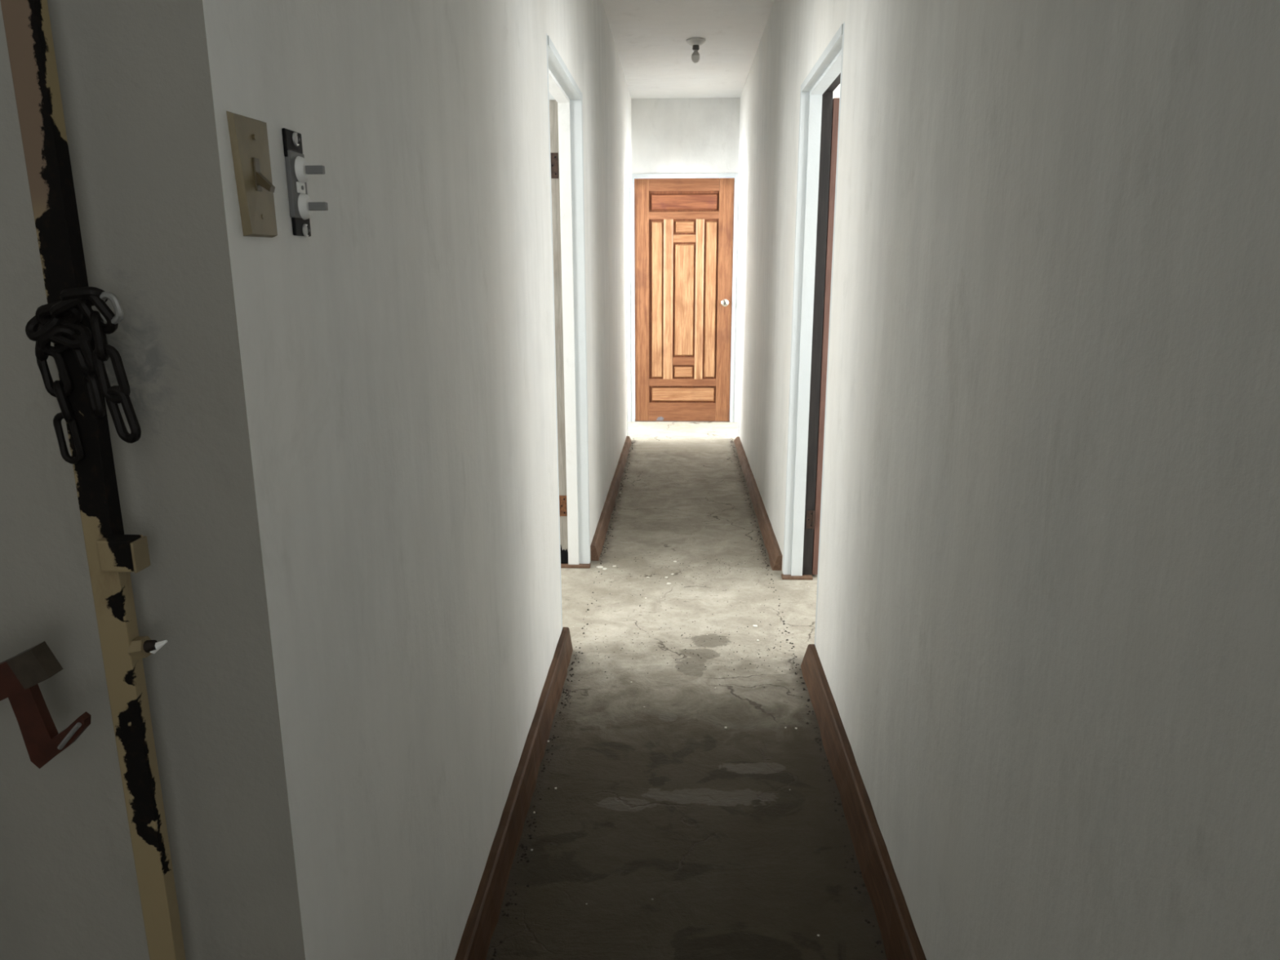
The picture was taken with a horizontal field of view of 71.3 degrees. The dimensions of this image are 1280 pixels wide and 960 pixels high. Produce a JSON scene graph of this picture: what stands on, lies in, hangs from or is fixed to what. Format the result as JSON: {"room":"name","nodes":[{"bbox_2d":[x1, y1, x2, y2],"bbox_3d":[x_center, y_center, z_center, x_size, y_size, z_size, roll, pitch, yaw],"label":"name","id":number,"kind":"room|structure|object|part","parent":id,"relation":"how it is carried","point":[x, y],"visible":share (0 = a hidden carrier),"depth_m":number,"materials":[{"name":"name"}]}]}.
{"room":"house hallway","nodes":[
{"label":"house hallway","id":0,"kind":"room"},
{"bbox_2d":[0,0,186,959],"bbox_3d":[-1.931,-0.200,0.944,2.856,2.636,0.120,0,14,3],"label":"door","id":1,"kind":"structure","parent":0,"point":[69,888],"depth_m":0.92,"materials":[{"name":"paint"}]},
{"bbox_2d":[48,0,631,959],"bbox_3d":[-0.286,-0.983,4.164,0.135,2.636,6.886,0,14,3],"label":"wall","id":2,"kind":"structure","parent":0,"point":[340,479],"depth_m":1.09,"materials":[{"name":"paint"}]},
{"bbox_2d":[226,111,277,237],"bbox_3d":[-0.359,-0.288,0.848,0.022,0.110,0.069,0,14,3],"label":"light switch","id":3,"kind":"object","parent":2,"relation":"attached to","point":[249,141],"visible":1,"depth_m":0.84,"materials":[{"name":"beige plastic"}]},
{"bbox_2d":[281,128,328,236],"bbox_3d":[-0.350,-0.313,0.946,0.032,0.107,0.044,0,14,3],"label":"double switch","id":4,"kind":"object","parent":2,"relation":"attached to","point":[298,171],"visible":1,"depth_m":0.94,"materials":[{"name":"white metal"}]},
{"bbox_2d":[454,626,573,959],"bbox_3d":[-0.300,0.799,2.207,0.037,0.090,2.005,0,14,3],"label":"baseboard","id":5,"kind":"structure","parent":2,"relation":"attached to","point":[484,914],"depth_m":2.12,"materials":[{"name":"brown wood"}]},
{"bbox_2d":[546,33,590,630],"bbox_3d":[-0.323,-0.478,3.396,0.139,2.015,0.980,0,14,3],"label":"door frame","id":6,"kind":"structure","parent":2,"relation":"in","point":[565,107],"depth_m":3.79,"materials":[{"name":"paint"}]},
{"bbox_2d":[590,435,631,560],"bbox_3d":[-0.146,0.005,5.530,0.041,0.072,2.855,0,14,3],"label":"baseboard","id":7,"kind":"structure","parent":2,"relation":"attached to","point":[598,540],"depth_m":4.88,"materials":[{"name":"brown wood"}]},
{"bbox_2d":[629,97,740,422],"bbox_3d":[0.345,-1.801,7.544,6.800,2.636,0.120,0,14,3],"label":"wall","id":8,"kind":"structure","parent":0,"point":[669,135],"depth_m":7.24,"materials":[{"name":"paint"}]},
{"bbox_2d":[634,177,734,421],"bbox_3d":[0.366,-1.492,7.548,0.823,2.020,0.100,0,14,3],"label":"door","id":9,"kind":"structure","parent":8,"relation":"in","point":[684,227],"depth_m":7.55,"materials":[{"name":"brown wood"}]},
{"bbox_3d":[0.146,-1.518,7.579,0.093,1.300,0.017,0,14,3],"label":"panel","id":10,"kind":"part","parent":9,"relation":"part of","materials":[{"name":"brown wood"}]},
{"bbox_3d":[0.369,-0.594,7.791,0.579,0.160,0.022,0,14,3],"label":"rail","id":11,"kind":"part","parent":9,"relation":"part of","materials":[{"name":"brown wood"}]},
{"bbox_3d":[0.368,-0.844,7.730,0.579,0.061,0.022,0,14,3],"label":"rail","id":12,"kind":"part","parent":9,"relation":"part of","materials":[{"name":"brown wood"}]},
{"bbox_3d":[0.374,-0.743,7.756,0.545,0.122,0.017,0,14,3],"label":"panel","id":13,"kind":"part","parent":9,"relation":"part of","materials":[{"name":"brown wood"}]},
{"bbox_3d":[0.375,-0.931,7.710,0.158,0.094,0.017,0,14,3],"label":"panel","id":14,"kind":"part","parent":9,"relation":"part of","materials":[{"name":"brown wood"}]},
{"bbox_3d":[0.374,-1.022,7.688,0.189,0.066,0.019,0,14,3],"label":"cross rail","id":15,"kind":"part","parent":9,"relation":"part of","materials":[{"name":"brown wood"}]},
{"bbox_3d":[0.364,-2.193,7.404,0.579,0.060,0.022,0,14,3],"label":"rail","id":16,"kind":"part","parent":9,"relation":"part of","materials":[{"name":"brown wood"}]},
{"bbox_3d":[0.363,-2.430,7.347,0.579,0.101,0.022,0,14,3],"label":"rail","id":17,"kind":"part","parent":9,"relation":"part of","materials":[{"name":"brown wood"}]},
{"bbox_3d":[0.373,-2.104,7.427,0.156,0.096,0.017,0,14,3],"label":"panel","id":18,"kind":"part","parent":9,"relation":"part of","materials":[{"name":"brown wood"}]},
{"bbox_3d":[0.376,-1.518,7.569,0.162,0.930,0.017,0,14,3],"label":"panel","id":19,"kind":"part","parent":9,"relation":"part of","materials":[{"name":"brown wood"}]},
{"bbox_3d":[0.367,-2.299,7.380,0.550,0.130,0.017,0,14,3],"label":"panel","id":20,"kind":"part","parent":9,"relation":"part of","materials":[{"name":"brown wood"}]},
{"bbox_3d":[0.371,-2.014,7.449,0.189,0.062,0.019,0,14,3],"label":"cross rail","id":21,"kind":"part","parent":9,"relation":"part of","materials":[{"name":"brown wood"}]},
{"bbox_3d":[0.597,-1.515,7.559,0.095,1.300,0.017,0,14,3],"label":"panel","id":22,"kind":"part","parent":9,"relation":"part of","materials":[{"name":"brown wood"}]},
{"bbox_3d":[0.716,-1.489,7.515,0.062,0.062,0.063,0,14,3],"label":"knob","id":23,"kind":"part","parent":9,"relation":"part of","materials":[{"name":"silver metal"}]},
{"bbox_2d":[625,173,744,436],"bbox_3d":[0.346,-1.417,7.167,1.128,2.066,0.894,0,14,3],"label":"door frame","id":24,"kind":"structure","parent":8,"relation":"attached to","point":[739,191],"depth_m":7.48,"materials":[{"name":"paint"}]},
{"bbox_3d":[-0.102,-1.512,7.565,0.040,2.066,0.016,0,14,3],"label":"casing","id":25,"kind":"part","parent":24,"relation":"part of","materials":[{"name":"paint"}]},
{"bbox_3d":[0.836,-1.505,7.524,0.044,2.066,0.016,0,14,3],"label":"casing","id":26,"kind":"part","parent":24,"relation":"part of","materials":[{"name":"paint"}]},
{"bbox_2d":[485,421,886,959],"bbox_3d":[0.117,0.768,2.780,7.200,0.120,10.650,0,14,3],"label":"floor","id":27,"kind":"structure","parent":0,"point":[666,831],"depth_m":2.48,"materials":[{"name":"concrete"}]},
{"bbox_2d":[0,0,186,959],"bbox_3d":[-0.909,0.065,0.804,0.939,2.120,0.066,0,14,3],"label":"door frame","id":28,"kind":"structure","parent":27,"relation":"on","point":[112,554],"depth_m":0.79,"materials":[{"name":"paint"}]},
{"bbox_3d":[-0.618,0.202,0.800,0.200,0.116,0.016,0,14,3],"label":"latch handle","id":29,"kind":"part","parent":28,"relation":"part of","materials":[{"name":"red paint"}]},
{"bbox_2d":[25,286,141,464],"bbox_3d":[-0.466,-0.085,0.747,0.089,0.150,0.030,5,14,20],"label":"chain","id":30,"kind":"object","parent":28,"relation":"hanging from","point":[66,314],"visible":1,"depth_m":0.74,"materials":[{"name":"black metal"}]},
{"bbox_2d":[560,563,591,568],"bbox_3d":[-0.297,0.390,4.069,0.143,0.012,0.044,0,14,3],"label":"threshold","id":31,"kind":"object","parent":27,"relation":"on","point":[562,565],"visible":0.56,"depth_m":4.05,"materials":[{"name":"brown wood"}]},
{"bbox_2d":[490,438,883,959],"bbox_3d":[0.213,0.324,4.348,0.795,0.006,5.690,0,14,3],"label":"debris","id":32,"kind":"object","parent":27,"relation":"on","point":[521,845],"visible":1,"depth_m":2.81,"materials":[{"name":"grey concrete"}]},
{"bbox_2d":[781,573,813,579],"bbox_3d":[0.687,0.424,3.913,0.132,0.012,0.046,0,14,3],"label":"threshold","id":33,"kind":"object","parent":27,"relation":"on","point":[784,576],"visible":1,"depth_m":3.90,"materials":[{"name":"brown wood"}]},
{"bbox_2d":[601,0,774,98],"bbox_3d":[0.108,-1.911,2.133,7.200,0.120,10.650,0,14,3],"label":"ceiling","id":34,"kind":"structure","parent":0,"point":[650,37],"depth_m":5.37,"materials":[{"name":"paint"}]},
{"bbox_2d":[686,37,705,63],"bbox_3d":[0.333,-2.555,5.330,0.116,0.130,0.116,0,14,3],"label":"ceiling light","id":35,"kind":"object","parent":34,"relation":"attached to","point":[695,42],"visible":1,"depth_m":5.31,"materials":[{"name":"paint"}]},
{"bbox_3d":[0.333,-2.550,5.331,0.050,0.034,0.050,0,14,3],"label":"bulb","id":36,"kind":"part","parent":35,"relation":"part of","materials":[{"name":"glass"}]},
{"bbox_3d":[0.333,-2.513,5.340,0.051,0.042,0.051,0,14,3],"label":"globe","id":37,"kind":"part","parent":35,"relation":"part of"},
{"bbox_2d":[692,44,699,50],"bbox_3d":[0.333,-2.579,5.324,0.042,0.026,0.042,0,14,3],"label":"socket","id":38,"kind":"object","parent":35,"relation":"attached to","point":[695,47],"depth_m":5.31,"materials":[{"name":"black plastic"}]},
{"bbox_3d":[0.333,-2.603,5.318,0.116,0.031,0.116,0,14,3],"label":"plate","id":39,"kind":"part","parent":35,"relation":"part of","materials":[{"name":"paint"}]},
{"bbox_2d":[832,84,839,98],"bbox_3d":[1.799,-1.199,5.034,1.966,2.636,0.100,0,14,3],"label":"wall","id":40,"kind":"structure","parent":0,"point":[837,91],"depth_m":4.80,"materials":[{"name":"paint"}]},
{"bbox_2d":[737,0,1279,959],"bbox_3d":[0.637,-0.574,2.460,0.120,2.636,10.304,0,14,3],"label":"wall","id":41,"kind":"structure","parent":0,"point":[1047,642],"depth_m":1.12,"materials":[{"name":"paint"}]},
{"bbox_2d":[733,436,782,570],"bbox_3d":[0.683,0.017,5.477,0.045,0.070,3.030,0,14,3],"label":"baseboard","id":42,"kind":"structure","parent":41,"relation":"attached to","point":[771,543],"depth_m":4.77,"materials":[{"name":"brown wood"}]},
{"bbox_2d":[782,22,844,645],"bbox_3d":[0.670,-0.447,3.256,0.124,2.015,0.948,0,14,3],"label":"door frame","id":43,"kind":"structure","parent":41,"relation":"in","point":[816,93],"depth_m":3.63,"materials":[{"name":"paint"}]},
{"bbox_2d":[811,97,839,574],"bbox_3d":[0.819,-0.627,4.079,0.094,1.953,0.800,0,14,3],"label":"door","id":44,"kind":"structure","parent":43,"relation":"attached to","point":[835,113],"depth_m":3.67,"materials":[{"name":"red wood"}]},
{"bbox_2d":[800,644,926,959],"bbox_3d":[0.496,0.987,1.423,0.047,0.089,3.345,0,14,3],"label":"baseboard","id":45,"kind":"structure","parent":41,"relation":"attached to","point":[900,940],"depth_m":2.09,"materials":[{"name":"brown wood"}]}
]}

